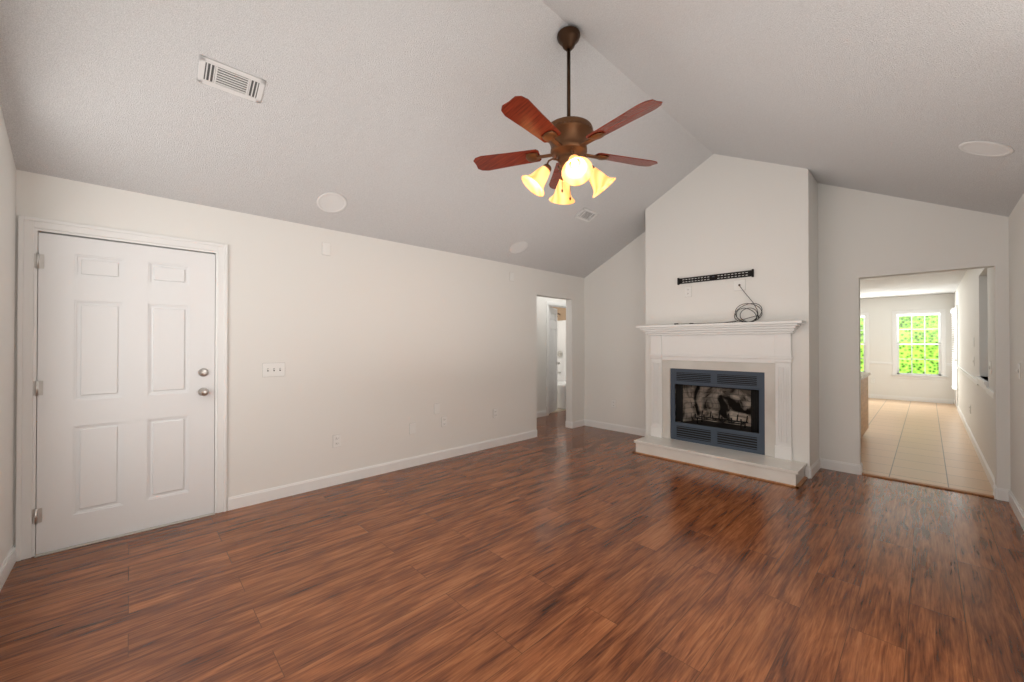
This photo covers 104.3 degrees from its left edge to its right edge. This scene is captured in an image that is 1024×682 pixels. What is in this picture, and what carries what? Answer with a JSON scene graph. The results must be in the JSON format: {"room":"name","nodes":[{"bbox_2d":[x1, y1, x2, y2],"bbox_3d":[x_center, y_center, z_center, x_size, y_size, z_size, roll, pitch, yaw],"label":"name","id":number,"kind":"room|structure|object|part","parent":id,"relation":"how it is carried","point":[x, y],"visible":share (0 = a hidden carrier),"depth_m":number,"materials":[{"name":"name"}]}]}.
{"room":"living room","nodes":[
{"label":"living room","id":0,"kind":"room"},
{"bbox_2d":[0,105,15,566],"bbox_3d":[-1.585,-0.424,0.832,0.120,3.520,4.590,0,-1,-44],"label":"wall","id":1,"kind":"structure","parent":0,"point":[7,253],"depth_m":2.29,"materials":[{"name":"white paint"}]},
{"bbox_2d":[0,545,15,590],"bbox_3d":[-1.547,1.286,0.877,0.013,0.100,4.320,0,-1,-44],"label":"baseboard","id":2,"kind":"structure","parent":1,"relation":"attached to","point":[6,567],"depth_m":2.28,"materials":[{"name":"white wood"}]},
{"bbox_2d":[13,170,584,544],"bbox_3d":[-0.974,0.160,4.511,6.100,2.400,0.120,0,-1,-44],"label":"wall","id":3,"kind":"structure","parent":0,"point":[376,346],"depth_m":3.85,"materials":[{"name":"white paint"}]},
{"bbox_2d":[15,215,227,561],"bbox_3d":[-2.692,0.290,2.849,1.058,2.118,0.158,0,-1,-44],"label":"door frame","id":4,"kind":"structure","parent":3,"relation":"attached to","point":[30,229],"depth_m":2.50,"materials":[{"name":"white wood"}]},
{"bbox_2d":[32,233,214,553],"bbox_3d":[-2.658,0.330,2.799,0.920,2.022,0.113,0,-1,-44],"label":"entry door","id":5,"kind":"structure","parent":3,"relation":"in","point":[125,409],"depth_m":2.77,"materials":[{"name":"white wood"}]},
{"bbox_3d":[-2.656,0.298,2.770,0.883,1.695,0.069,0,-1,-44],"label":"entry door hardware","id":6,"kind":"part","parent":5,"relation":"part of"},
{"bbox_2d":[263,362,284,376],"bbox_3d":[-2.031,0.246,3.401,0.168,0.118,0.017,0,-1,-44],"label":"light switch","id":7,"kind":"object","parent":3,"relation":"attached to","point":[273,369],"depth_m":3.40,"materials":[{"name":"white plastic"}]},
{"bbox_2d":[227,430,536,510],"bbox_3d":[-0.960,1.310,4.444,3.648,0.100,0.043,0,-1,-44],"label":"baseboard","id":8,"kind":"structure","parent":3,"relation":"attached to","point":[270,494],"depth_m":3.91,"materials":[{"name":"white wood"}]},
{"bbox_2d":[322,242,513,447],"bbox_3d":[-0.864,0.040,4.527,2.466,1.939,0.009,0,-1,-44],"label":"outlets","id":9,"kind":"object","parent":3,"relation":"attached to","point":[337,438],"depth_m":4.31,"materials":[{"name":"white plastic"}]},
{"bbox_2d":[568,419,583,427],"bbox_3d":[1.039,1.322,6.361,0.303,0.100,0.043,0,-1,-44],"label":"baseboard","id":10,"kind":"structure","parent":3,"relation":"attached to","point":[579,423],"depth_m":6.31,"materials":[{"name":"white wood"}]},
{"bbox_2d":[0,398,1023,681],"bbox_3d":[2.644,1.400,6.329,13.850,0.064,8.250,0,-1,-44],"label":"floor","id":11,"kind":"structure","parent":0,"point":[556,550],"depth_m":2.25,"materials":[{"name":"brown wood"}]},
{"bbox_2d":[557,380,565,408],"bbox_3d":[0.711,1.134,8.849,0.685,0.500,1.740,0,-1,-44],"label":"bathtub","id":12,"kind":"object","parent":11,"relation":"on","point":[561,394],"visible":0.19,"depth_m":8.07,"materials":[{"name":"white ceramic"}]},
{"bbox_2d":[632,320,807,487],"bbox_3d":[2.336,0.582,4.588,0.852,1.554,1.745,0,-1,-44],"label":"fireplace","id":13,"kind":"object","parent":11,"relation":"on","point":[729,387],"visible":1,"depth_m":4.47,"materials":[{"name":"wood"}]},
{"bbox_2d":[674,285,761,324],"bbox_3d":[2.292,-0.407,4.469,0.191,0.422,0.875,0,-1,-44],"label":"cable","id":14,"kind":"object","parent":13,"relation":"on","point":[757,315],"visible":0.88,"depth_m":4.32,"materials":[{"name":"black rubber"}]},
{"bbox_2d":[861,376,868,437],"bbox_3d":[4.188,0.929,5.306,2.200,0.868,0.669,0,-1,-44],"label":"base cabinet","id":15,"kind":"object","parent":11,"relation":"on","point":[864,404],"depth_m":5.46,"materials":[{"name":"brown wood"}]},
{"bbox_2d":[861,372,868,379],"bbox_3d":[4.181,0.475,5.299,2.224,0.040,0.714,0,-1,-44],"label":"countertop","id":16,"kind":"structure","parent":15,"relation":"on","point":[863,374],"depth_m":5.42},
{"bbox_2d":[0,0,1023,277],"bbox_3d":[0.574,-1.573,2.909,6.100,1.354,4.950,0,-1,-44],"label":"ceiling","id":17,"kind":"structure","parent":0,"point":[388,120],"depth_m":2.63,"materials":[{"name":"white paint"}]},
{"bbox_2d":[197,55,265,103],"bbox_3d":[-1.678,-1.560,2.389,0.320,0.081,0.148,0,-1,-44],"label":"ceiling vent","id":18,"kind":"object","parent":17,"relation":"in","point":[222,76],"visible":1,"depth_m":2.38,"materials":[{"name":"white metal"}]},
{"bbox_2d":[317,192,346,212],"bbox_3d":[-1.561,-1.199,3.456,0.244,0.116,0.218,0,-1,-44],"label":"ceiling speaker","id":19,"kind":"object","parent":17,"relation":"attached to","point":[331,202],"depth_m":3.45,"materials":[{"name":"white plastic"}]},
{"bbox_2d":[510,241,527,252],"bbox_3d":[0.087,-1.186,5.043,0.244,0.116,0.218,0,-1,-44],"label":"ceiling speaker","id":20,"kind":"object","parent":17,"relation":"attached to","point":[519,247],"depth_m":5.04,"materials":[{"name":"white plastic"}]},
{"bbox_2d":[473,26,662,204],"bbox_3d":[0.397,-1.547,2.726,1.346,1.178,1.338,0,-1,-44],"label":"ceiling fan","id":21,"kind":"object","parent":17,"relation":"hanging from","point":[568,138],"visible":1,"depth_m":2.68,"materials":[{"name":"brown wood"}]},
{"bbox_2d":[574,208,597,221],"bbox_3d":[0.913,-1.541,4.880,0.300,0.081,0.148,0,-1,-44],"label":"ceiling vent","id":22,"kind":"object","parent":17,"relation":"in","point":[586,215],"visible":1,"depth_m":4.87,"materials":[{"name":"white"}]},
{"bbox_2d":[958,141,1013,156],"bbox_3d":[2.879,-1.170,2.424,0.244,0.116,0.218,0,-1,-44],"label":"ceiling speaker","id":23,"kind":"object","parent":17,"relation":"attached to","point":[987,148],"depth_m":2.42,"materials":[{"name":"white plastic"}]},
{"bbox_2d":[537,296,565,411],"bbox_3d":[0.485,0.158,7.295,3.840,2.440,0.120,0,-1,-44],"label":"wall","id":24,"kind":"structure","parent":0,"point":[541,353],"depth_m":7.25,"materials":[{"name":"white paint"}]},
{"bbox_2d":[537,410,546,417],"bbox_3d":[-0.069,1.324,6.664,1.938,0.100,0.013,0,-1,-44],"label":"baseboard","id":25,"kind":"structure","parent":24,"relation":"attached to","point":[541,413],"depth_m":7.24,"materials":[{"name":"white wood"}]},
{"bbox_2d":[549,307,556,413],"bbox_3d":[0.780,0.361,7.739,0.035,2.020,0.670,0,0,21],"label":"door","id":26,"kind":"structure","parent":24,"relation":"in","point":[552,359],"depth_m":7.71,"materials":[{"name":"white wood"}]},
{"bbox_2d":[546,301,565,415],"bbox_3d":[0.894,0.323,7.676,0.832,2.116,0.134,0,-1,-44],"label":"door frame","id":27,"kind":"structure","parent":24,"relation":"attached to","point":[555,304],"depth_m":7.36,"materials":[{"name":"white wood"}]},
{"bbox_2d":[549,306,565,380],"bbox_3d":[0.944,-0.080,9.122,0.012,1.940,1.880,0,-1,-44],"label":"wall","id":28,"kind":"structure","parent":0,"point":[561,336],"depth_m":8.94,"materials":[{"name":"white paint"}]},
{"bbox_2d":[557,313,561,373],"bbox_3d":[1.020,0.048,8.904,0.180,1.362,0.140,0,-1,-44],"label":"shower head","id":29,"kind":"object","parent":28,"relation":"attached to","point":[559,353],"visible":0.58,"depth_m":8.93},
{"bbox_2d":[645,154,818,475],"bbox_3d":[2.522,-0.399,4.742,0.500,3.520,1.730,0,-1,-44],"label":"wall","id":30,"kind":"structure","parent":0,"point":[713,214],"depth_m":4.36,"materials":[{"name":"white paint"}]},
{"bbox_2d":[685,286,691,296],"bbox_3d":[2.120,-0.593,4.794,0.009,0.123,0.078,0,-1,-44],"label":"outlet","id":31,"kind":"object","parent":30,"relation":"attached to","point":[688,290],"depth_m":4.79,"materials":[{"name":"white plastic"}]},
{"bbox_2d":[677,269,753,284],"bbox_3d":[2.314,-0.730,4.580,0.025,0.084,0.824,0,-1,-44],"label":"bar","id":32,"kind":"object","parent":30,"relation":"attached to","point":[740,274],"visible":0.98,"depth_m":4.55,"materials":[{"name":"black metal"}]},
{"bbox_2d":[734,279,745,290],"bbox_3d":[2.508,-0.616,4.391,0.007,0.118,0.118,0,-1,-44],"label":"outlet","id":33,"kind":"object","parent":30,"relation":"attached to","point":[737,283],"depth_m":4.39,"materials":[{"name":"white plastic"}]},
{"bbox_2d":[806,458,823,478],"bbox_3d":[3.111,1.307,4.108,0.513,0.100,0.043,0,-1,-44],"label":"baseboard","id":34,"kind":"structure","parent":30,"relation":"attached to","point":[810,472],"depth_m":4.06,"materials":[{"name":"white wood"}]},
{"bbox_2d":[584,183,1010,489],"bbox_3d":[2.732,-0.397,4.971,0.120,3.520,4.590,0,-1,-44],"label":"wall","id":35,"kind":"structure","parent":0,"point":[863,235],"depth_m":4.13,"materials":[{"name":"white paint"}]},
{"bbox_2d":[584,419,645,435],"bbox_3d":[1.638,1.320,6.003,0.013,0.100,1.330,0,-1,-44],"label":"baseboard","id":36,"kind":"structure","parent":35,"relation":"attached to","point":[614,427],"depth_m":6.06,"materials":[{"name":"white wood"}]},
{"bbox_2d":[820,458,862,474],"bbox_3d":[3.425,1.308,4.139,0.013,0.100,0.313,0,-1,-44],"label":"baseboard","id":37,"kind":"structure","parent":35,"relation":"attached to","point":[851,468],"depth_m":4.12,"materials":[{"name":"white wood"}]},
{"bbox_2d":[862,472,993,497],"bbox_3d":[3.870,1.349,3.754,0.055,0.012,0.885,0,-1,-44],"label":"trim","id":38,"kind":"structure","parent":35,"relation":"attached to","point":[936,486],"depth_m":3.70,"materials":[{"name":"brown wood"}]},
{"bbox_2d":[860,293,954,399],"bbox_3d":[8.976,0.174,9.653,0.120,2.440,3.270,0,-1,-44],"label":"wall","id":39,"kind":"structure","parent":0,"point":[879,310],"depth_m":9.44,"materials":[{"name":"white paint"}]},
{"bbox_2d":[860,312,868,376],"bbox_3d":[8.501,0.087,10.112,0.170,1.580,0.920,0,-1,-44],"label":"kitchen window","id":40,"kind":"structure","parent":39,"relation":"in","point":[865,323],"depth_m":9.83,"materials":[{"name":"white"}]},
{"bbox_2d":[891,309,947,379],"bbox_3d":[9.380,0.081,9.196,0.170,1.580,0.920,0,-1,-44],"label":"kitchen window","id":41,"kind":"structure","parent":39,"relation":"in","point":[941,337],"depth_m":9.16,"materials":[{"name":"white"}]},
{"bbox_2d":[860,270,966,298],"bbox_3d":[6.222,-1.093,7.020,7.750,0.060,3.270,0,-1,-44],"label":"ceiling","id":42,"kind":"structure","parent":0,"point":[947,282],"depth_m":7.54,"materials":[{"name":"white paint"}]},
{"bbox_2d":[954,267,994,477],"bbox_3d":[7.130,0.149,5.870,8.020,2.440,0.585,0,-1,-44],"label":"wall","id":43,"kind":"structure","parent":0,"point":[974,296],"depth_m":4.78,"materials":[{"name":"white paint"}]},
{"bbox_2d":[951,305,957,406],"bbox_3d":[9.233,0.331,8.235,0.954,2.107,0.190,0,-1,-44],"label":"door","id":44,"kind":"structure","parent":43,"relation":"in","point":[954,311],"depth_m":8.20,"materials":[{"name":"white"}]},
{"bbox_2d":[1009,194,1023,511],"bbox_3d":[2.120,0.139,1.284,6.100,2.400,0.120,0,-1,-44],"label":"wall","id":45,"kind":"structure","parent":0,"point":[1016,276],"depth_m":3.08,"materials":[{"name":"white paint"}]},
{"bbox_2d":[1000,488,1023,530],"bbox_3d":[2.069,1.289,1.331,5.860,0.100,0.030,0,-1,-44],"label":"baseboard","id":46,"kind":"structure","parent":45,"relation":"attached to","point":[1007,495],"depth_m":3.16,"materials":[{"name":"white wood"}]},
{"bbox_2d":[1016,363,1020,378],"bbox_3d":[3.812,0.226,3.001,0.075,0.118,0.017,0,-1,-44],"label":"light switch","id":47,"kind":"object","parent":45,"relation":"attached to","point":[1019,375],"visible":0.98,"depth_m":2.98,"materials":[{"name":"white plastic"}]},
{"bbox_3d":[5.708,0.159,7.461,7.630,2.440,1.910,0,-1,-44],"label":"wall","id":48,"kind":"structure","parent":0,"visible":0},
{"bbox_2d":[868,394,954,403],"bbox_3d":[8.934,1.344,9.591,0.013,0.100,3.050,0,-1,-44],"label":"baseboard","id":49,"kind":"structure","parent":48,"relation":"attached to","point":[907,398],"depth_m":9.22,"materials":[{"name":"white wood"}]},
{"bbox_2d":[871,337,991,413],"bbox_3d":[6.667,0.499,6.762,7.212,1.070,1.378,0,-1,-44],"label":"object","id":50,"kind":"structure","parent":48,"relation":"attached to","point":[989,367],"depth_m":5.15,"materials":[{"name":"white plastic"}]},
{"bbox_2d":[870,361,993,398],"bbox_3d":[6.120,0.482,7.044,7.610,0.110,2.840,0,-1,-44],"label":"trim","id":51,"kind":"structure","parent":48,"relation":"attached to","point":[981,382],"depth_m":4.61,"materials":[{"name":"white wood"}]},
{"bbox_2d":[957,406,994,488],"bbox_3d":[6.557,1.318,5.707,6.398,0.100,0.013,0,-1,-44],"label":"baseboard","id":52,"kind":"structure","parent":48,"relation":"attached to","point":[989,474],"depth_m":4.64,"materials":[{"name":"white wood"}]},
{"label":"outside","id":53,"kind":"structure","parent":0,"visible":0},
{"bbox_2d":[860,315,938,373],"bbox_3d":[8.889,-0.105,9.730,5.300,3.400,12.000,0,-1,-44],"label":"hedge","id":54,"kind":"object","parent":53,"point":[921,356],"depth_m":10.37,"materials":[{"name":"green plant"}]}
]}

